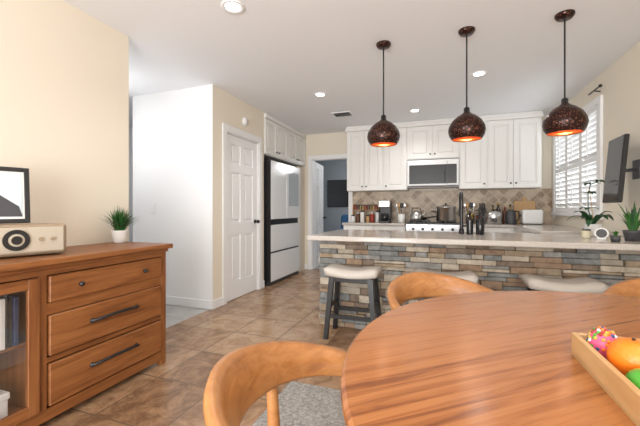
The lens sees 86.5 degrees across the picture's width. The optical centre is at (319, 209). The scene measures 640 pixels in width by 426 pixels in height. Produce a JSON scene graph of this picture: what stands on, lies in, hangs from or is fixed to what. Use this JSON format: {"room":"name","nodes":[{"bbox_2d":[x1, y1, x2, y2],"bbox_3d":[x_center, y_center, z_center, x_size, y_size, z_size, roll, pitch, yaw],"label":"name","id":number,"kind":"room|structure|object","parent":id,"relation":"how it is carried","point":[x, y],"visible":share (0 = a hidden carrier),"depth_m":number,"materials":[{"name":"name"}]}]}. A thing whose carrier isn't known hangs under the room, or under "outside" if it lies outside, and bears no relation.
{"room":"dining room","nodes":[
{"label":"dining room","id":0,"kind":"room"},
{"bbox_2d":[129,125,132,241],"bbox_3d":[-2.597,-0.145,5.542,1.390,2.530,0.100,0,0,20],"label":"wall","id":1,"kind":"structure","parent":0,"point":[131,126],"depth_m":5.68,"materials":[{"name":"white paint"}]},
{"bbox_2d":[129,149,132,241],"bbox_3d":[-2.753,0.050,5.597,0.920,2.140,0.138,0,0,20],"label":"trim","id":2,"kind":"structure","parent":1,"relation":"attached to","point":[130,150],"depth_m":5.67,"materials":[{"name":"white"}]},
{"bbox_2d":[0,0,263,299],"bbox_3d":[-1.963,-0.145,1.850,0.140,2.530,6.570,0,0,20],"label":"wall","id":3,"kind":"structure","parent":0,"point":[64,71],"depth_m":2.36,"materials":[{"name":"beige paint"}]},
{"bbox_2d":[213,297,222,308],"bbox_3d":[-1.172,1.070,3.904,0.012,0.100,0.170,0,0,20],"label":"baseboard","id":4,"kind":"structure","parent":3,"relation":"attached to","point":[218,302],"depth_m":3.89,"materials":[{"name":"white"}]},
{"bbox_2d":[222,123,261,304],"bbox_3d":[-1.043,0.050,4.437,0.138,2.140,0.920,0,0,20],"label":"trim","id":5,"kind":"structure","parent":3,"relation":"attached to","point":[226,128],"depth_m":4.18,"materials":[{"name":"white wood"}]},
{"bbox_2d":[227,133,259,301],"bbox_3d":[-0.988,0.095,4.415,0.113,2.035,0.734,0,0,20],"label":"door","id":6,"kind":"structure","parent":3,"relation":"in","point":[242,221],"depth_m":4.40,"materials":[{"name":"white wood"}]},
{"bbox_2d":[242,117,247,125],"bbox_3d":[-0.971,-1.150,4.432,0.034,0.110,0.110,0,0,20],"label":"smoke detector","id":7,"kind":"object","parent":3,"relation":"attached to","point":[244,119],"visible":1,"depth_m":4.41,"materials":[{"name":"white plastic"}]},
{"bbox_2d":[133,84,212,300],"bbox_3d":[-1.585,-0.145,4.542,1.188,2.530,1.104,0,0,20],"label":"wall","id":8,"kind":"structure","parent":0,"point":[173,130],"depth_m":3.99,"materials":[{"name":"white paint"}]},
{"bbox_2d":[166,296,212,309],"bbox_3d":[-1.705,1.070,3.992,1.070,0.100,0.012,0,0,20],"label":"baseboard","id":9,"kind":"structure","parent":8,"relation":"attached to","point":[170,300],"depth_m":3.91,"materials":[{"name":"white"}]},
{"bbox_2d":[38,269,361,425],"bbox_3d":[-0.984,1.150,2.351,6.770,0.060,8.370,0,0,20],"label":"floor","id":10,"kind":"structure","parent":0,"point":[171,393],"depth_m":2.75,"materials":[{"name":"tile"}]},
{"bbox_2d":[0,242,172,425],"bbox_3d":[-1.661,0.684,1.637,0.542,0.872,2.030,0,0,20],"label":"sideboard","id":11,"kind":"object","parent":10,"relation":"on","point":[92,317],"visible":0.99,"depth_m":1.89,"materials":[{"name":"brown wood"}]},
{"bbox_2d":[0,389,9,418],"bbox_3d":[-1.699,0.952,1.534,0.280,0.134,0.360,0,0,20],"label":"storage box","id":12,"kind":"object","parent":11,"relation":"on","point":[4,395],"visible":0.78,"depth_m":1.64,"materials":[{"name":"white plastic"}]},
{"bbox_2d":[0,294,18,350],"bbox_3d":[-1.665,0.528,1.515,0.248,0.274,0.418,0,0,20],"label":"books","id":13,"kind":"object","parent":11,"relation":"on","point":[9,305],"visible":0.9,"depth_m":1.65,"materials":[{"name":"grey paper"}]},
{"bbox_2d":[0,223,65,257],"bbox_3d":[-1.609,0.162,1.780,0.185,0.172,0.440,0,0,38],"label":"radio","id":14,"kind":"object","parent":11,"relation":"on","point":[28,238],"visible":1,"depth_m":1.79,"materials":[{"name":"beige plastic"}]},
{"bbox_2d":[0,166,30,223],"bbox_3d":[-1.689,-0.078,1.749,0.056,0.300,0.300,0,0,40],"label":"picture frame","id":15,"kind":"object","parent":14,"relation":"on","point":[14,182],"visible":1,"depth_m":1.82,"materials":[{"name":"black"}]},
{"bbox_2d":[100,205,143,242],"bbox_3d":[-1.458,0.103,2.526,0.286,0.289,0.378,0,0,20],"label":"potted grass plant","id":16,"kind":"object","parent":11,"relation":"on","point":[120,221],"visible":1,"depth_m":2.52,"materials":[{"name":"green plant"}]},
{"bbox_2d":[252,381,345,425],"bbox_3d":[0.555,1.115,0.768,2.370,0.008,2.220,0,0,20],"label":"rug","id":17,"kind":"object","parent":10,"relation":"on","point":[300,404],"visible":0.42,"depth_m":1.91,"materials":[{"name":"grey carpet"}]},
{"bbox_2d":[203,340,346,425],"bbox_3d":[0.048,0.713,0.682,0.530,0.795,0.596,0,0,1],"label":"dining chair","id":18,"kind":"object","parent":17,"relation":"on","point":[247,373],"visible":0.83,"depth_m":0.81,"materials":[{"name":"brown wood"}]},
{"bbox_2d":[387,272,493,309],"bbox_3d":[0.576,0.713,1.479,0.596,0.795,0.530,0,0,-21],"label":"dining chair","id":19,"kind":"object","parent":17,"relation":"on","point":[413,285],"visible":0.27,"depth_m":1.68,"materials":[{"name":"brown wood"}]},
{"bbox_2d":[340,291,639,425],"bbox_3d":[0.891,0.734,0.664,1.700,0.752,1.700,0,0,20],"label":"round dining table","id":20,"kind":"object","parent":17,"relation":"on","point":[491,358],"visible":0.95,"depth_m":0.79,"materials":[{"name":"brown wood"}]},
{"bbox_2d":[571,332,639,425],"bbox_3d":[0.721,0.330,0.624,0.330,0.055,0.350,0,0,20],"label":"wooden tray","id":21,"kind":"object","parent":20,"relation":"on","point":[626,395],"visible":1,"depth_m":0.66,"materials":[{"name":"brown wood"}]},
{"bbox_2d":[586,326,617,359],"bbox_3d":[0.653,0.309,0.782,0.066,0.077,0.065,0,0,20],"label":"donut","id":22,"kind":"object","parent":21,"relation":"in","point":[599,338],"visible":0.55,"depth_m":0.77,"materials":[{"name":"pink food"}]},
{"bbox_2d":[606,338,639,375],"bbox_3d":[0.640,0.305,0.696,0.084,0.085,0.084,0,0,20],"label":"fruit","id":23,"kind":"object","parent":21,"relation":"in","point":[623,354],"visible":0.72,"depth_m":0.68,"materials":[{"name":"orange food"}]},
{"bbox_2d":[625,368,639,388],"bbox_3d":[0.601,0.319,0.620,0.068,0.056,0.068,0,0,20],"label":"apple","id":24,"kind":"object","parent":21,"relation":"in","point":[633,375],"visible":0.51,"depth_m":0.62,"materials":[{"name":"green food"}]},
{"bbox_2d":[603,278,639,296],"bbox_3d":[1.541,0.713,1.397,0.596,0.795,0.530,0,0,42],"label":"dining chair","id":25,"kind":"object","parent":17,"relation":"on","point":[631,287],"visible":0.2,"depth_m":1.63,"materials":[{"name":"brown wood"}]},
{"bbox_2d":[323,263,381,339],"bbox_3d":[0.298,0.810,3.015,0.480,0.621,0.316,0,0,20],"label":"bar stool","id":26,"kind":"object","parent":10,"relation":"on","point":[337,273],"visible":0.98,"depth_m":2.94,"materials":[{"name":"beige fabric"}]},
{"bbox_2d":[406,220,459,231],"bbox_3d":[1.764,0.641,5.329,0.770,0.957,0.627,0,0,20],"label":"gas range","id":27,"kind":"object","parent":10,"relation":"on","point":[412,225],"visible":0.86,"depth_m":5.11,"materials":[{"name":"silver metal"}]},
{"bbox_2d":[410,208,424,219],"bbox_3d":[1.499,0.064,5.283,0.200,0.197,0.200,0,0,-25],"label":"tea kettle","id":28,"kind":"object","parent":27,"relation":"on","point":[416,215],"visible":0.98,"depth_m":5.22,"materials":[{"name":"silver metal"}]},
{"bbox_2d":[434,203,457,220],"bbox_3d":[1.903,0.030,5.139,0.281,0.265,0.280,0,0,-25],"label":"stock pot","id":29,"kind":"object","parent":27,"relation":"on","point":[445,212],"visible":1,"depth_m":5.03,"materials":[{"name":"silver metal"}]},
{"bbox_2d":[414,268,477,300],"bbox_3d":[1.014,0.810,2.760,0.480,0.621,0.316,0,0,20],"label":"bar stool","id":30,"kind":"object","parent":10,"relation":"on","point":[470,275],"visible":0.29,"depth_m":2.71,"materials":[{"name":"beige fabric"}]},
{"bbox_2d":[307,229,639,328],"bbox_3d":[1.328,0.677,3.142,2.716,0.885,1.030,0,0,20],"label":"breakfast bar","id":31,"kind":"object","parent":10,"relation":"on","point":[499,260],"visible":0.42,"depth_m":2.88,"materials":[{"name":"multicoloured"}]},
{"bbox_2d":[458,192,465,233],"bbox_3d":[1.445,0.027,3.398,0.120,0.415,0.188,0,0,20],"label":"kitchen faucet","id":32,"kind":"object","parent":31,"relation":"on","point":[461,230],"visible":0.97,"depth_m":3.33,"materials":[{"name":"black metal"}]},
{"bbox_2d":[466,211,472,234],"bbox_3d":[1.435,0.124,3.257,0.061,0.220,0.061,0,0,20],"label":"dish soap bottle","id":33,"kind":"object","parent":31,"relation":"on","point":[469,222],"visible":0.96,"depth_m":3.24,"materials":[{"name":"black"}]},
{"bbox_2d":[475,209,484,234],"bbox_3d":[1.519,0.115,3.228,0.079,0.239,0.076,0,0,20],"label":"soap dispenser","id":34,"kind":"object","parent":31,"relation":"on","point":[480,221],"visible":1,"depth_m":3.20,"materials":[{"name":"black"}]},
{"bbox_2d":[581,229,590,238],"bbox_3d":[2.198,0.197,2.805,0.064,0.075,0.064,0,0,20],"label":"candle","id":35,"kind":"object","parent":31,"relation":"on","point":[585,233],"visible":0.98,"depth_m":2.78,"materials":[{"name":"beige wax"}]},
{"bbox_2d":[566,180,613,236],"bbox_3d":[2.397,-0.015,3.030,0.328,0.499,0.292,0,0,44],"label":"potted orchid","id":36,"kind":"object","parent":31,"relation":"on","point":[591,224],"visible":0.9,"depth_m":3.00,"materials":[{"name":"plant"}]},
{"bbox_2d":[594,228,608,239],"bbox_3d":[2.218,0.188,2.676,0.088,0.094,0.050,0,0,45],"label":"desk clock","id":37,"kind":"object","parent":31,"relation":"on","point":[600,233],"visible":1,"depth_m":2.66,"materials":[{"name":"white plastic"}]},
{"bbox_2d":[610,231,620,241],"bbox_3d":[2.156,0.193,2.481,0.064,0.083,0.064,0,0,20],"label":"potted succulent","id":38,"kind":"object","parent":31,"relation":"on","point":[615,238],"visible":0.98,"depth_m":2.47,"materials":[{"name":"grey ceramic"}]},
{"bbox_2d":[618,202,639,241],"bbox_3d":[2.357,0.083,2.573,0.208,0.303,0.165,0,0,20],"label":"potted snake plant","id":39,"kind":"object","parent":31,"relation":"on","point":[632,234],"visible":0.99,"depth_m":2.54,"materials":[{"name":"green plant"}]},
{"bbox_2d":[342,222,613,234],"bbox_3d":[1.673,0.665,4.646,3.077,0.910,2.015,0,0,20],"label":"countertop","id":40,"kind":"structure","parent":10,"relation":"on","point":[394,226],"depth_m":4.79,"materials":[{"name":"white stone"}]},
{"bbox_2d":[356,213,359,221],"bbox_3d":[0.655,0.129,5.838,0.068,0.160,0.068,0,0,20],"label":"spice jar","id":41,"kind":"object","parent":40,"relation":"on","point":[357,214],"visible":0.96,"depth_m":5.81,"materials":[{"name":"brown glass"}]},
{"bbox_2d":[360,210,363,221],"bbox_3d":[0.717,0.108,5.774,0.068,0.200,0.068,0,0,20],"label":"spice jar","id":42,"kind":"object","parent":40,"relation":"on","point":[361,211],"visible":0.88,"depth_m":5.75,"materials":[{"name":"white glass"}]},
{"bbox_2d":[353,204,379,221],"bbox_3d":[0.803,0.059,5.924,0.460,0.300,0.100,0,0,20],"label":"spice rack","id":43,"kind":"object","parent":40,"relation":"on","point":[374,205],"visible":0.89,"depth_m":5.90,"materials":[{"name":"brown wood"}]},
{"bbox_2d":[370,213,373,221],"bbox_3d":[0.877,0.129,5.717,0.068,0.160,0.068,0,0,20],"label":"spice jar","id":44,"kind":"object","parent":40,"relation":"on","point":[371,214],"visible":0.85,"depth_m":5.69,"materials":[{"name":"red glass"}]},
{"bbox_2d":[375,210,378,221],"bbox_3d":[0.966,0.108,5.728,0.068,0.200,0.068,0,0,20],"label":"spice jar","id":45,"kind":"object","parent":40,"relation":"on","point":[376,211],"visible":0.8,"depth_m":5.70,"materials":[{"name":"white ceramic"}]},
{"bbox_2d":[379,200,391,222],"bbox_3d":[1.082,0.029,5.617,0.191,0.360,0.230,0,0,20],"label":"coffee maker","id":46,"kind":"object","parent":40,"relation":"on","point":[385,206],"visible":1,"depth_m":5.54,"materials":[{"name":"black plastic"}]},
{"bbox_2d":[395,203,406,222],"bbox_3d":[1.343,0.049,5.615,0.199,0.319,0.115,0,0,20],"label":"utensil crock","id":47,"kind":"object","parent":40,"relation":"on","point":[401,217],"visible":1,"depth_m":5.58,"materials":[{"name":"white ceramic"}]},
{"bbox_2d":[463,203,476,222],"bbox_3d":[2.316,0.049,5.247,0.199,0.319,0.115,0,0,20],"label":"utensil crock","id":48,"kind":"object","parent":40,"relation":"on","point":[465,205],"visible":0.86,"depth_m":5.22,"materials":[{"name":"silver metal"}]},
{"bbox_2d":[478,203,485,223],"bbox_3d":[2.493,0.051,5.216,0.100,0.315,0.160,0,0,20],"label":"knife block","id":49,"kind":"object","parent":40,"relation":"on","point":[483,210],"visible":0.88,"depth_m":5.20,"materials":[{"name":"black"}]},
{"bbox_2d":[485,209,502,223],"bbox_3d":[2.521,0.099,4.938,0.240,0.220,0.244,0,0,20],"label":"kettle","id":50,"kind":"object","parent":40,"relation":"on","point":[491,217],"visible":0.86,"depth_m":4.85,"materials":[{"name":"silver metal"}]},
{"bbox_2d":[502,207,505,223],"bbox_3d":[2.766,0.084,5.087,0.065,0.250,0.065,0,0,20],"label":"sauce bottle","id":51,"kind":"object","parent":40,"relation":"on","point":[504,211],"visible":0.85,"depth_m":5.07,"materials":[{"name":"brown glass"}]},
{"bbox_2d":[505,210,519,224],"bbox_3d":[2.747,0.103,4.875,0.146,0.210,0.167,0,0,-33],"label":"electric kettle","id":52,"kind":"object","parent":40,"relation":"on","point":[510,218],"visible":0.94,"depth_m":4.83,"materials":[{"name":"grey metal"}]},
{"bbox_2d":[514,197,534,223],"bbox_3d":[3.066,0.007,5.095,0.280,0.397,0.074,0,0,20],"label":"cutting board","id":53,"kind":"object","parent":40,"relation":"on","point":[524,204],"visible":0.6,"depth_m":5.10,"materials":[{"name":"brown wood"}]},
{"bbox_2d":[520,210,542,224],"bbox_3d":[3.020,0.103,4.869,0.275,0.212,0.180,0,0,20],"label":"toaster","id":54,"kind":"object","parent":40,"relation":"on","point":[526,216],"visible":0.98,"depth_m":4.79,"materials":[{"name":"white plastic"}]},
{"bbox_2d":[521,274,608,293],"bbox_3d":[1.768,0.810,2.491,0.480,0.621,0.316,0,0,20],"label":"bar stool","id":55,"kind":"object","parent":10,"relation":"on","point":[533,282],"visible":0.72,"depth_m":2.40,"materials":[{"name":"beige fabric"}]},
{"bbox_2d":[293,166,304,271],"bbox_3d":[-0.935,-0.145,5.783,0.800,2.530,1.730,0,0,20],"label":"wall","id":56,"kind":"structure","parent":0,"point":[301,220],"depth_m":6.31,"materials":[{"name":"beige paint"}]},
{"bbox_2d":[264,113,305,166],"bbox_3d":[-0.842,-1.109,5.777,0.719,0.599,1.570,0,0,20],"label":"upper cabinet","id":57,"kind":"object","parent":56,"relation":"attached to","point":[284,144],"visible":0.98,"depth_m":5.50,"materials":[{"name":"white wood"}]},
{"bbox_2d":[315,159,347,231],"bbox_3d":[0.817,-0.145,7.813,4.900,2.530,3.130,0,0,20],"label":"wall","id":58,"kind":"structure","parent":0,"point":[332,169],"depth_m":9.53,"materials":[{"name":"blue paint"}]},
{"bbox_2d":[327,180,347,206],"bbox_3d":[0.803,-0.455,9.339,1.250,0.750,0.044,0,0,20],"label":"television","id":59,"kind":"object","parent":58,"relation":"attached to","point":[337,193],"visible":0.41,"depth_m":9.43,"materials":[{"name":"black"}]},
{"bbox_2d":[63,0,639,134],"bbox_3d":[-0.442,-1.450,3.872,6.770,0.080,11.600,0,0,20],"label":"ceiling","id":60,"kind":"structure","parent":0,"point":[272,56],"depth_m":3.05,"materials":[{"name":"white paint"}]},
{"bbox_2d":[220,0,244,13],"bbox_3d":[-0.604,-1.405,2.359,0.170,0.007,0.170,0,0,20],"label":"recessed light","id":61,"kind":"object","parent":60,"relation":"in","point":[230,6],"visible":1,"depth_m":2.35,"materials":[{"name":"white"}]},
{"bbox_2d":[313,92,326,96],"bbox_3d":[0.005,-1.405,4.159,0.170,0.007,0.170,0,0,20],"label":"recessed light","id":62,"kind":"object","parent":60,"relation":"in","point":[318,94],"visible":1,"depth_m":4.15,"materials":[{"name":"white"}]},
{"bbox_2d":[332,111,353,116],"bbox_3d":[0.331,-1.401,4.988,0.280,0.015,0.220,0,0,20],"label":"ceiling vent","id":63,"kind":"object","parent":60,"relation":"attached to","point":[345,113],"depth_m":4.97,"materials":[{"name":"white metal"}]},
{"bbox_2d":[367,40,399,146],"bbox_3d":[0.539,-0.981,2.886,0.276,0.858,0.276,0,0,20],"label":"pendant lamp","id":64,"kind":"object","parent":60,"relation":"hanging from","point":[383,133],"visible":1,"depth_m":2.81,"materials":[{"name":"brown metal"}]},
{"bbox_2d":[409,109,420,112],"bbox_3d":[1.347,-1.405,4.828,0.170,0.007,0.170,0,0,20],"label":"recessed light","id":65,"kind":"object","parent":60,"relation":"in","point":[411,110],"visible":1,"depth_m":4.81,"materials":[{"name":"white"}]},
{"bbox_2d":[448,26,485,141],"bbox_3d":[1.151,-0.981,2.668,0.276,0.858,0.276,0,0,20],"label":"pendant lamp","id":66,"kind":"object","parent":60,"relation":"hanging from","point":[467,127],"visible":1,"depth_m":2.60,"materials":[{"name":"brown metal"}]},
{"bbox_2d":[470,70,487,76],"bbox_3d":[1.646,-1.405,3.522,0.170,0.007,0.170,0,0,20],"label":"recessed light","id":67,"kind":"object","parent":60,"relation":"in","point":[481,73],"visible":1,"depth_m":3.51,"materials":[{"name":"white"}]},
{"bbox_2d":[542,9,588,135],"bbox_3d":[1.764,-0.981,2.450,0.276,0.858,0.276,0,0,20],"label":"pendant lamp","id":68,"kind":"object","parent":60,"relation":"hanging from","point":[566,119],"visible":1,"depth_m":2.40,"materials":[{"name":"brown metal"}]},
{"bbox_2d":[302,116,551,263],"bbox_3d":[1.341,-0.145,5.902,4.770,2.530,0.120,0,0,20],"label":"wall","id":69,"kind":"structure","parent":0,"point":[327,143],"depth_m":6.22,"materials":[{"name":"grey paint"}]},
{"bbox_2d":[315,162,325,267],"bbox_3d":[-0.022,0.097,6.829,0.117,2.030,0.690,0,0,20],"label":"door","id":70,"kind":"structure","parent":69,"relation":"in","point":[319,217],"depth_m":6.79,"materials":[{"name":"white wood"}]},
{"bbox_2d":[308,154,351,269],"bbox_3d":[0.203,0.055,6.297,0.860,2.130,0.138,0,0,20],"label":"trim","id":71,"kind":"structure","parent":69,"relation":"attached to","point":[311,159],"depth_m":6.37,"materials":[{"name":"white wood"}]},
{"bbox_2d":[345,111,543,191],"bbox_3d":[1.851,-0.865,5.453,2.910,1.089,0.374,0,0,20],"label":"upper cabinet","id":72,"kind":"object","parent":69,"relation":"attached to","point":[508,155],"visible":0.9,"depth_m":5.18,"materials":[{"name":"white wood"}]},
{"bbox_2d":[407,158,458,188],"bbox_3d":[1.802,-0.565,5.438,0.768,0.430,0.426,0,0,20],"label":"microwave oven","id":73,"kind":"object","parent":72,"relation":"in","point":[437,173],"visible":1,"depth_m":5.26,"materials":[{"name":"white metal"}]},
{"bbox_2d":[352,188,551,223],"bbox_3d":[2.015,-0.055,5.588,3.069,0.526,0.017,0,0,20],"label":"backsplash","id":74,"kind":"structure","parent":69,"relation":"attached to","point":[427,201],"depth_m":5.54,"materials":[{"name":"tile"}]},
{"bbox_2d":[552,41,639,235],"bbox_3d":[2.155,-0.145,1.223,0.120,2.530,8.150,0,0,20],"label":"wall","id":75,"kind":"structure","parent":0,"point":[620,89],"depth_m":3.17,"materials":[{"name":"beige paint"}]},
{"bbox_2d":[551,95,602,219],"bbox_3d":[3.168,-0.535,4.190,0.141,1.280,1.570,0,0,20],"label":"window","id":76,"kind":"structure","parent":75,"relation":"in","point":[577,158],"depth_m":4.00,"materials":[{"name":"white"}]},
{"bbox_2d":[588,84,601,94],"bbox_3d":[2.866,-1.240,3.514,0.076,0.032,0.296,0,0,20],"label":"curtain rod","id":77,"kind":"object","parent":75,"relation":"attached to","point":[599,85],"visible":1,"depth_m":3.52,"materials":[{"name":"black metal"}]},
{"bbox_2d":[602,134,639,202],"bbox_3d":[2.583,-0.340,2.902,0.201,0.560,0.333,0,0,20],"label":"wall monitor","id":78,"kind":"object","parent":75,"relation":"attached to","point":[616,170],"visible":1,"depth_m":2.86,"materials":[{"name":"black plastic"}]},
{"bbox_3d":[0.817,1.150,7.813,4.900,0.060,3.130,0,0,20],"label":"floor","id":79,"kind":"structure","parent":0,"visible":0},
{"bbox_2d":[332,215,347,230],"bbox_3d":[0.875,0.620,8.127,1.000,1.000,0.900,0,0,20],"label":"armchair","id":80,"kind":"object","parent":79,"relation":"on","point":[344,218],"visible":0.09,"depth_m":8.39,"materials":[{"name":"blue fabric"}]},
{"bbox_3d":[-0.906,1.150,5.879,0.750,0.060,1.670,0,0,20],"label":"niche","id":81,"kind":"object","parent":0,"visible":0},
{"bbox_2d":[264,160,299,285],"bbox_3d":[-0.868,0.195,5.590,0.716,1.850,1.090,0,0,20],"label":"refrigerator","id":82,"kind":"object","parent":81,"relation":"on","point":[281,181],"visible":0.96,"depth_m":5.25,"materials":[{"name":"white metal"}]}
]}

